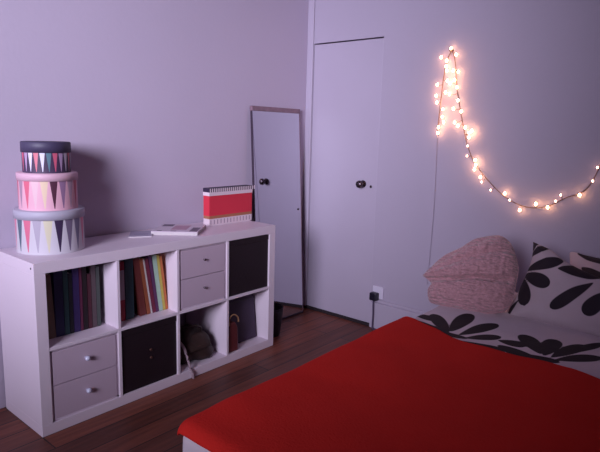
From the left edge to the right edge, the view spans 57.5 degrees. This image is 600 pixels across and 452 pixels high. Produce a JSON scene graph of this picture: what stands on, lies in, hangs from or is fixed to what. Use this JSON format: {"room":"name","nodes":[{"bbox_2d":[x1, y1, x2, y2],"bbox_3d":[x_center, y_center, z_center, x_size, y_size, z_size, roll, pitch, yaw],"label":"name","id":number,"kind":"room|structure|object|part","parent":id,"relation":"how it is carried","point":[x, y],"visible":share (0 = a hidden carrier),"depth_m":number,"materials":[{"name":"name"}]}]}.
{"room":"bedroom","nodes":[
{"label":"bedroom","id":0,"kind":"room"},
{"bbox_2d":[0,0,308,408],"bbox_3d":[-1.752,-0.650,2.113,0.150,3.200,5.790,10,13,39],"label":"wall","id":1,"kind":"structure","parent":0,"point":[152,100],"depth_m":3.05,"materials":[{"name":"paint"}]},
{"bbox_2d":[0,307,374,451],"bbox_3d":[-0.293,1.231,1.136,4.100,0.100,5.790,10,13,39],"label":"floor","id":2,"kind":"structure","parent":0,"point":[150,423],"depth_m":2.76,"materials":[{"name":"brown wood"}]},
{"bbox_2d":[0,221,274,436],"bbox_3d":[-0.784,0.443,3.032,0.409,0.790,1.492,10,13,39],"label":"shelving unit","id":3,"kind":"object","parent":2,"relation":"on","point":[53,385],"visible":0.82,"depth_m":2.63,"materials":[{"name":"white wood"}]},
{"bbox_3d":[-1.259,0.521,2.498,0.385,0.690,0.050,10,13,39],"label":"panel","id":4,"kind":"part","parent":3,"relation":"part of","materials":[{"name":"white wood"}]},
{"bbox_2d":[12,205,84,254],"bbox_3d":[-1.175,0.009,2.574,0.306,0.196,0.306,10,13,39],"label":"box","id":5,"kind":"object","parent":3,"relation":"on","point":[62,231],"visible":0.93,"depth_m":2.45,"materials":[{"name":"grey cardboard"}]},
{"bbox_2d":[16,171,77,210],"bbox_3d":[-1.170,-0.169,2.543,0.262,0.166,0.262,10,13,39],"label":"box","id":6,"kind":"object","parent":5,"relation":"on","point":[36,191],"visible":0.94,"depth_m":2.44,"materials":[{"name":"pink cardboard"}]},
{"bbox_2d":[20,141,70,172],"bbox_3d":[-1.167,-0.319,2.517,0.212,0.138,0.212,10,13,39],"label":"box","id":7,"kind":"object","parent":6,"relation":"on","point":[37,156],"visible":1,"depth_m":2.43,"materials":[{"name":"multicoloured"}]},
{"bbox_3d":[-1.166,-0.363,2.509,0.212,0.048,0.212,10,13,39],"label":"lid","id":8,"kind":"part","parent":7,"relation":"part of","materials":[{"name":"blue"}]},
{"bbox_3d":[-1.169,-0.234,2.532,0.262,0.034,0.262,10,13,39],"label":"lid","id":9,"kind":"part","parent":6,"relation":"part of","materials":[{"name":"pink cardboard"}]},
{"bbox_3d":[-1.172,-0.067,2.561,0.306,0.040,0.306,10,13,39],"label":"lid","id":10,"kind":"part","parent":5,"relation":"part of","materials":[{"name":"grey cardboard"}]},
{"bbox_2d":[45,273,55,338],"bbox_3d":[-1.215,0.353,2.543,0.220,0.301,0.047,10,13,39],"label":"book","id":11,"kind":"object","parent":3,"relation":"on","point":[50,309],"visible":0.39,"depth_m":2.48,"materials":[{"name":"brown paper"}]},
{"bbox_2d":[48,271,64,336],"bbox_3d":[-1.187,0.344,2.576,0.220,0.310,0.040,10,13,39],"label":"book","id":12,"kind":"object","parent":3,"relation":"on","point":[56,277],"visible":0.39,"depth_m":2.50,"materials":[{"name":"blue paper"}]},
{"bbox_2d":[62,270,69,334],"bbox_3d":[-1.165,0.342,2.602,0.220,0.305,0.022,10,13,39],"label":"book","id":13,"kind":"object","parent":3,"relation":"on","point":[64,272],"visible":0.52,"depth_m":2.53,"materials":[{"name":"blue paper"}]},
{"bbox_2d":[67,271,73,333],"bbox_3d":[-1.150,0.347,2.620,0.220,0.290,0.018,10,13,39],"label":"book","id":14,"kind":"object","parent":3,"relation":"on","point":[69,275],"visible":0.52,"depth_m":2.55,"materials":[{"name":"grey paper"}]},
{"bbox_2d":[67,268,80,331],"bbox_3d":[-1.133,0.333,2.638,0.220,0.314,0.030,10,13,39],"label":"book","id":15,"kind":"object","parent":3,"relation":"on","point":[75,277],"visible":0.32,"depth_m":2.57,"materials":[{"name":"grey paper"}]},
{"bbox_2d":[78,267,83,330],"bbox_3d":[-1.118,0.332,2.656,0.220,0.310,0.012,10,13,39],"label":"book","id":16,"kind":"object","parent":3,"relation":"on","point":[79,268],"visible":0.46,"depth_m":2.58,"materials":[{"name":"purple paper"}]},
{"bbox_3d":[-1.134,0.499,2.644,0.384,0.016,0.336,10,13,39],"label":"shelf","id":17,"kind":"part","parent":3,"relation":"part of","materials":[{"name":"white wood"}]},
{"bbox_3d":[-1.131,0.596,2.655,0.359,0.156,0.310,10,13,39],"label":"drawer","id":18,"kind":"part","parent":3,"relation":"part of","materials":[{"name":"grey wood"}]},
{"bbox_2d":[81,266,88,329],"bbox_3d":[-1.105,0.329,2.670,0.220,0.312,0.022,10,13,39],"label":"book","id":19,"kind":"object","parent":3,"relation":"on","point":[83,269],"visible":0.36,"depth_m":2.60,"materials":[{"name":"grey paper"}]},
{"bbox_3d":[-1.135,0.753,2.682,0.359,0.156,0.310,10,13,39],"label":"drawer","id":20,"kind":"part","parent":3,"relation":"part of","materials":[{"name":"grey wood"}]},
{"bbox_2d":[86,272,92,328],"bbox_3d":[-1.091,0.347,2.691,0.220,0.270,0.018,10,13,39],"label":"book","id":21,"kind":"object","parent":3,"relation":"on","point":[88,275],"visible":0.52,"depth_m":2.62,"materials":[{"name":"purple paper"}]},
{"bbox_2d":[86,265,96,327],"bbox_3d":[-1.076,0.324,2.705,0.220,0.312,0.022,10,13,39],"label":"book","id":22,"kind":"object","parent":3,"relation":"on","point":[89,269],"visible":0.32,"depth_m":2.63,"materials":[{"name":"grey paper"}]},
{"bbox_2d":[95,265,100,325],"bbox_3d":[-1.062,0.327,2.722,0.220,0.300,0.018,10,13,39],"label":"book","id":23,"kind":"object","parent":3,"relation":"on","point":[96,266],"visible":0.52,"depth_m":2.65,"materials":[{"name":"grey paper"}]},
{"bbox_2d":[119,260,125,321],"bbox_3d":[-0.974,0.314,2.800,0.231,0.305,0.030,10,13,39],"label":"book","id":24,"kind":"object","parent":3,"relation":"on","point":[121,263],"visible":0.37,"depth_m":2.73,"materials":[{"name":"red paper"}]},
{"bbox_2d":[120,258,133,319],"bbox_3d":[-0.947,0.302,2.832,0.230,0.318,0.046,10,13,39],"label":"book","id":25,"kind":"object","parent":3,"relation":"on","point":[128,263],"visible":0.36,"depth_m":2.76,"materials":[{"name":"black paper"}]},
{"bbox_3d":[-0.782,0.076,2.978,0.385,0.050,1.490,10,13,39],"label":"panel","id":26,"kind":"part","parent":3,"relation":"part of","materials":[{"name":"white wood"}]},
{"bbox_2d":[133,257,145,315],"bbox_3d":[-0.908,0.298,2.877,0.230,0.314,0.072,10,13,39],"label":"book","id":27,"kind":"object","parent":3,"relation":"on","point":[139,302],"visible":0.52,"depth_m":2.81,"materials":[{"name":"brown paper"}]},
{"bbox_3d":[-0.802,0.806,3.103,0.385,0.050,1.490,10,13,39],"label":"panel","id":28,"kind":"part","parent":3,"relation":"part of","materials":[{"name":"white wood"}]},
{"bbox_2d":[129,231,152,237],"bbox_3d":[-0.862,0.044,2.983,0.125,0.006,0.168,-1,10,-13],"label":"paper sheets","id":29,"kind":"object","parent":3,"relation":"on","point":[133,234],"visible":0.9,"depth_m":2.96,"materials":[{"name":"grey paper"}]},
{"bbox_2d":[139,257,150,313],"bbox_3d":[-0.889,0.299,2.900,0.230,0.305,0.062,10,13,39],"label":"book","id":30,"kind":"object","parent":3,"relation":"on","point":[146,299],"visible":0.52,"depth_m":2.83,"materials":[{"name":"brown paper"}]},
{"bbox_2d":[140,257,155,312],"bbox_3d":[-0.867,0.299,2.926,0.230,0.298,0.064,10,13,39],"label":"book","id":31,"kind":"object","parent":3,"relation":"on","point":[145,259],"visible":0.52,"depth_m":2.85,"materials":[{"name":"paper"}]},
{"bbox_2d":[143,259,152,312],"bbox_3d":[-0.878,0.300,2.913,0.230,0.298,0.053,10,13,39],"label":"book","id":32,"kind":"object","parent":3,"relation":"on","point":[143,259],"visible":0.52,"depth_m":2.84,"materials":[{"name":"grey paper"}]},
{"bbox_2d":[121,316,175,393],"bbox_3d":[-0.906,0.638,2.934,0.375,0.331,0.331,10,13,39],"label":"storage box","id":33,"kind":"object","parent":3,"relation":"on","point":[148,350],"visible":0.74,"depth_m":2.81,"materials":[{"name":"black fabric"}]},
{"bbox_3d":[-0.905,0.489,2.912,0.366,0.030,0.331,10,13,39],"label":"lid","id":34,"kind":"part","parent":33,"relation":"part of","materials":[{"name":"black fabric"}]},
{"bbox_3d":[-0.906,0.460,2.909,0.384,0.016,0.335,10,13,39],"label":"shelf","id":35,"kind":"part","parent":3,"relation":"part of","materials":[{"name":"white wood"}]},
{"bbox_2d":[141,255,158,311],"bbox_3d":[-0.853,0.290,2.941,0.230,0.311,0.060,10,13,39],"label":"book","id":36,"kind":"object","parent":3,"relation":"on","point":[148,257],"visible":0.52,"depth_m":2.86,"materials":[{"name":"paper"}]},
{"bbox_2d":[151,254,162,310],"bbox_3d":[-0.838,0.286,2.958,0.230,0.313,0.062,10,13,39],"label":"book","id":37,"kind":"object","parent":3,"relation":"on","point":[154,259],"visible":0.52,"depth_m":2.88,"materials":[{"name":"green paper"}]},
{"bbox_2d":[156,254,165,309],"bbox_3d":[-0.824,0.287,2.975,0.230,0.308,0.052,10,13,39],"label":"book","id":38,"kind":"object","parent":3,"relation":"on","point":[157,255],"visible":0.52,"depth_m":2.90,"materials":[{"name":"yellow paper"}]},
{"bbox_2d":[159,255,167,308],"bbox_3d":[-0.813,0.289,2.989,0.230,0.300,0.051,10,13,39],"label":"book","id":39,"kind":"object","parent":3,"relation":"on","point":[160,257],"visible":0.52,"depth_m":2.92,"materials":[{"name":"orange paper"}]},
{"bbox_2d":[151,224,205,235],"bbox_3d":[-0.685,0.019,3.119,0.251,0.020,0.273,2,10,1],"label":"magazine","id":40,"kind":"object","parent":3,"relation":"on","point":[164,229],"visible":1,"depth_m":3.05,"materials":[{"name":"grey paper"}]},
{"bbox_2d":[180,324,213,378],"bbox_3d":[-0.627,0.685,3.182,0.300,0.267,0.313,10,13,39],"label":"handbag","id":41,"kind":"object","parent":3,"relation":"on","point":[195,344],"visible":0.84,"depth_m":3.12,"materials":[{"name":"brown leather"}]},
{"bbox_3d":[-0.620,0.600,3.145,0.066,0.087,0.153,10,13,39],"label":"handle","id":42,"kind":"part","parent":41,"relation":"part of","materials":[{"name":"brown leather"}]},
{"bbox_3d":[-0.667,0.170,3.125,0.359,0.156,0.309,10,13,39],"label":"drawer","id":43,"kind":"part","parent":3,"relation":"part of","materials":[{"name":"grey wood"}]},
{"bbox_3d":[-0.671,0.327,3.152,0.359,0.156,0.309,10,13,39],"label":"drawer","id":44,"kind":"part","parent":3,"relation":"part of","materials":[{"name":"grey wood"}]},
{"bbox_3d":[-0.679,0.421,3.173,0.384,0.016,0.335,10,13,39],"label":"shelf","id":45,"kind":"part","parent":3,"relation":"part of","materials":[{"name":"white wood"}]},
{"bbox_2d":[203,185,254,225],"bbox_3d":[-0.442,-0.135,3.445,0.060,0.228,0.381,10,13,39],"label":"box","id":46,"kind":"object","parent":3,"relation":"on","point":[223,204],"visible":1,"depth_m":3.39,"materials":[{"name":"red printed cardboard"}]},
{"bbox_3d":[-0.440,-0.225,3.430,0.060,0.046,0.381,10,13,39],"label":"lid","id":47,"kind":"part","parent":46,"relation":"part of","materials":[{"name":"white cardboard"}]},
{"bbox_2d":[229,314,238,352],"bbox_3d":[-0.412,0.638,3.285,0.044,0.239,0.091,10,13,39],"label":"purse","id":48,"kind":"object","parent":3,"relation":"on","point":[233,331],"visible":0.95,"depth_m":3.28,"materials":[{"name":"red leather"}]},
{"bbox_2d":[229,293,255,342],"bbox_3d":[-0.398,0.588,3.426,0.064,0.294,0.300,10,13,39],"label":"case","id":49,"kind":"object","parent":3,"relation":"on","point":[243,307],"visible":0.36,"depth_m":3.45,"materials":[{"name":"purple fabric"}]},
{"bbox_2d":[229,234,268,296],"bbox_3d":[-0.445,0.212,3.407,0.366,0.331,0.332,10,13,39],"label":"storage box","id":50,"kind":"object","parent":3,"relation":"on","point":[248,257],"visible":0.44,"depth_m":3.29,"materials":[{"name":"black fabric"}]},
{"bbox_3d":[-0.441,0.064,3.382,0.366,0.030,0.332,10,13,39],"label":"lid","id":51,"kind":"part","parent":50,"relation":"part of","materials":[{"name":"black fabric"}]},
{"bbox_3d":[-0.452,0.383,3.438,0.384,0.016,0.336,10,13,39],"label":"shelf","id":52,"kind":"part","parent":3,"relation":"part of","materials":[{"name":"white wood"}]},
{"bbox_3d":[-0.326,0.361,3.583,0.385,0.690,0.050,10,13,39],"label":"panel","id":53,"kind":"part","parent":3,"relation":"part of","materials":[{"name":"white wood"}]},
{"bbox_2d":[250,106,302,319],"bbox_3d":[-0.156,-0.070,3.930,0.110,1.530,0.488,10,13,40],"label":"leaning mirror","id":54,"kind":"object","parent":2,"relation":"on","point":[275,132],"visible":0.8,"depth_m":3.94,"materials":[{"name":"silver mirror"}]},
{"bbox_3d":[-0.312,-0.033,3.750,0.015,1.488,0.006,5,10,41],"label":"frame","id":55,"kind":"part","parent":54,"relation":"part of","materials":[{"name":"grey"}]},
{"bbox_3d":[-0.167,-0.813,3.831,0.024,0.032,0.488,5,10,41],"label":"rail","id":56,"kind":"part","parent":54,"relation":"part of","materials":[{"name":"brown wood"}]},
{"bbox_3d":[-0.141,0.684,4.027,0.015,0.012,0.488,5,10,41],"label":"rail","id":57,"kind":"part","parent":54,"relation":"part of","materials":[{"name":"grey"}]},
{"bbox_3d":[0.004,-0.086,4.110,0.015,1.488,0.006,5,10,41],"label":"frame","id":58,"kind":"part","parent":54,"relation":"part of","materials":[{"name":"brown wood"}]},
{"bbox_2d":[273,302,283,337],"bbox_3d":[-0.215,0.640,3.722,0.206,0.197,0.206,10,13,39],"label":"basket","id":59,"kind":"object","parent":2,"relation":"on","point":[278,308],"visible":0.37,"depth_m":3.67,"materials":[{"name":"black plastic"}]},
{"bbox_3d":[0.954,0.834,1.969,1.540,0.470,2.140,10,13,39],"label":"bed","id":60,"kind":"object","parent":2,"relation":"on","visible":0},
{"bbox_2d":[183,292,599,451],"bbox_3d":[0.949,0.758,1.947,1.608,0.395,2.183,10,13,39],"label":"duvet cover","id":61,"kind":"object","parent":60,"relation":"on","point":[506,332],"visible":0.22,"depth_m":2.40,"materials":[{"name":"white fabric"}]},
{"bbox_2d":[177,316,599,451],"bbox_3d":[0.668,0.697,1.595,1.630,0.211,1.321,10,13,39],"label":"blanket","id":62,"kind":"object","parent":61,"relation":"on","point":[406,384],"visible":1,"depth_m":1.73,"materials":[{"name":"red fabric"}]},
{"bbox_2d":[423,235,518,313],"bbox_3d":[0.865,0.231,2.797,0.470,0.379,0.252,7,11,30],"label":"cushion","id":63,"kind":"object","parent":61,"relation":"on","point":[481,276],"visible":1,"depth_m":2.71,"materials":[{"name":"pink fabric"}]},
{"bbox_2d":[508,242,599,336],"bbox_3d":[1.322,0.317,2.514,0.236,0.363,0.673,-6,12,-38],"label":"pillow","id":64,"kind":"object","parent":61,"relation":"on","point":[553,291],"visible":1,"depth_m":2.57,"materials":[{"name":"white fabric"}]},
{"bbox_2d":[569,252,599,276],"bbox_3d":[1.599,0.310,2.608,0.707,0.246,0.349,10,13,41],"label":"pillow","id":65,"kind":"object","parent":61,"relation":"on","point":[589,264],"visible":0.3,"depth_m":2.79,"materials":[{"name":"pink fabric"}]},
{"bbox_2d":[306,0,599,311],"bbox_3d":[1.562,-0.705,2.966,3.800,3.200,0.200,10,13,39],"label":"wall","id":66,"kind":"structure","parent":0,"point":[528,77],"depth_m":3.27,"materials":[{"name":"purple paint"}]},
{"bbox_2d":[302,0,314,305],"bbox_3d":[0.068,-0.942,4.073,0.056,3.186,0.012,10,13,39],"label":"trim","id":67,"kind":"structure","parent":66,"relation":"attached to","point":[311,7],"depth_m":4.12,"materials":[{"name":"grey paint"}]},
{"bbox_2d":[303,305,368,325],"bbox_3d":[0.265,0.668,4.170,0.650,0.019,0.057,10,13,39],"label":"trim","id":68,"kind":"structure","parent":66,"relation":"attached to","point":[305,306],"depth_m":4.12,"materials":[{"name":"black"}]},
{"bbox_2d":[307,38,383,322],"bbox_3d":[0.302,-0.304,3.971,0.592,2.004,0.122,10,13,39],"label":"door","id":69,"kind":"structure","parent":66,"relation":"in","point":[347,75],"depth_m":3.96,"materials":[{"name":"paint"}]},
{"bbox_3d":[0.424,-0.293,3.831,0.054,0.054,0.065,10,13,39],"label":"knob","id":70,"kind":"part","parent":69,"relation":"part of","materials":[{"name":"grey metal"}]},
{"bbox_2d":[373,285,383,298],"bbox_3d":[0.550,0.469,3.865,0.086,0.086,0.014,10,13,39],"label":"wall socket","id":71,"kind":"object","parent":66,"relation":"attached to","point":[380,290],"visible":0.82,"depth_m":3.85,"materials":[{"name":"white plastic"}]},
{"bbox_2d":[369,292,378,329],"bbox_3d":[0.529,0.602,3.862,0.089,0.267,0.055,10,13,39],"label":"plug adapter","id":72,"kind":"object","parent":71,"relation":"in","point":[374,296],"visible":0.94,"depth_m":3.85,"materials":[{"name":"black plastic"}]},
{"bbox_2d":[369,300,425,328],"bbox_3d":[1.701,0.822,2.925,3.142,0.212,0.020,10,13,39],"label":"baseboard","id":73,"kind":"structure","parent":66,"relation":"attached to","point":[385,312],"depth_m":3.82,"materials":[{"name":"grey paint"}]},
{"bbox_3d":[0.919,-1.063,3.311,0.022,0.021,0.031,10,13,39],"label":"wall hook","id":74,"kind":"object","parent":66,"relation":"attached to","visible":0},
{"bbox_2d":[427,47,599,280],"bbox_3d":[1.228,-0.287,3.151,1.042,1.497,0.026,10,13,39],"label":"string lights","id":75,"kind":"object","parent":74,"relation":"hanging from","point":[446,70],"visible":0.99,"depth_m":3.31,"materials":[{"name":"green grey wire"},{"name":"glowing warm white bulbs"}]}
]}

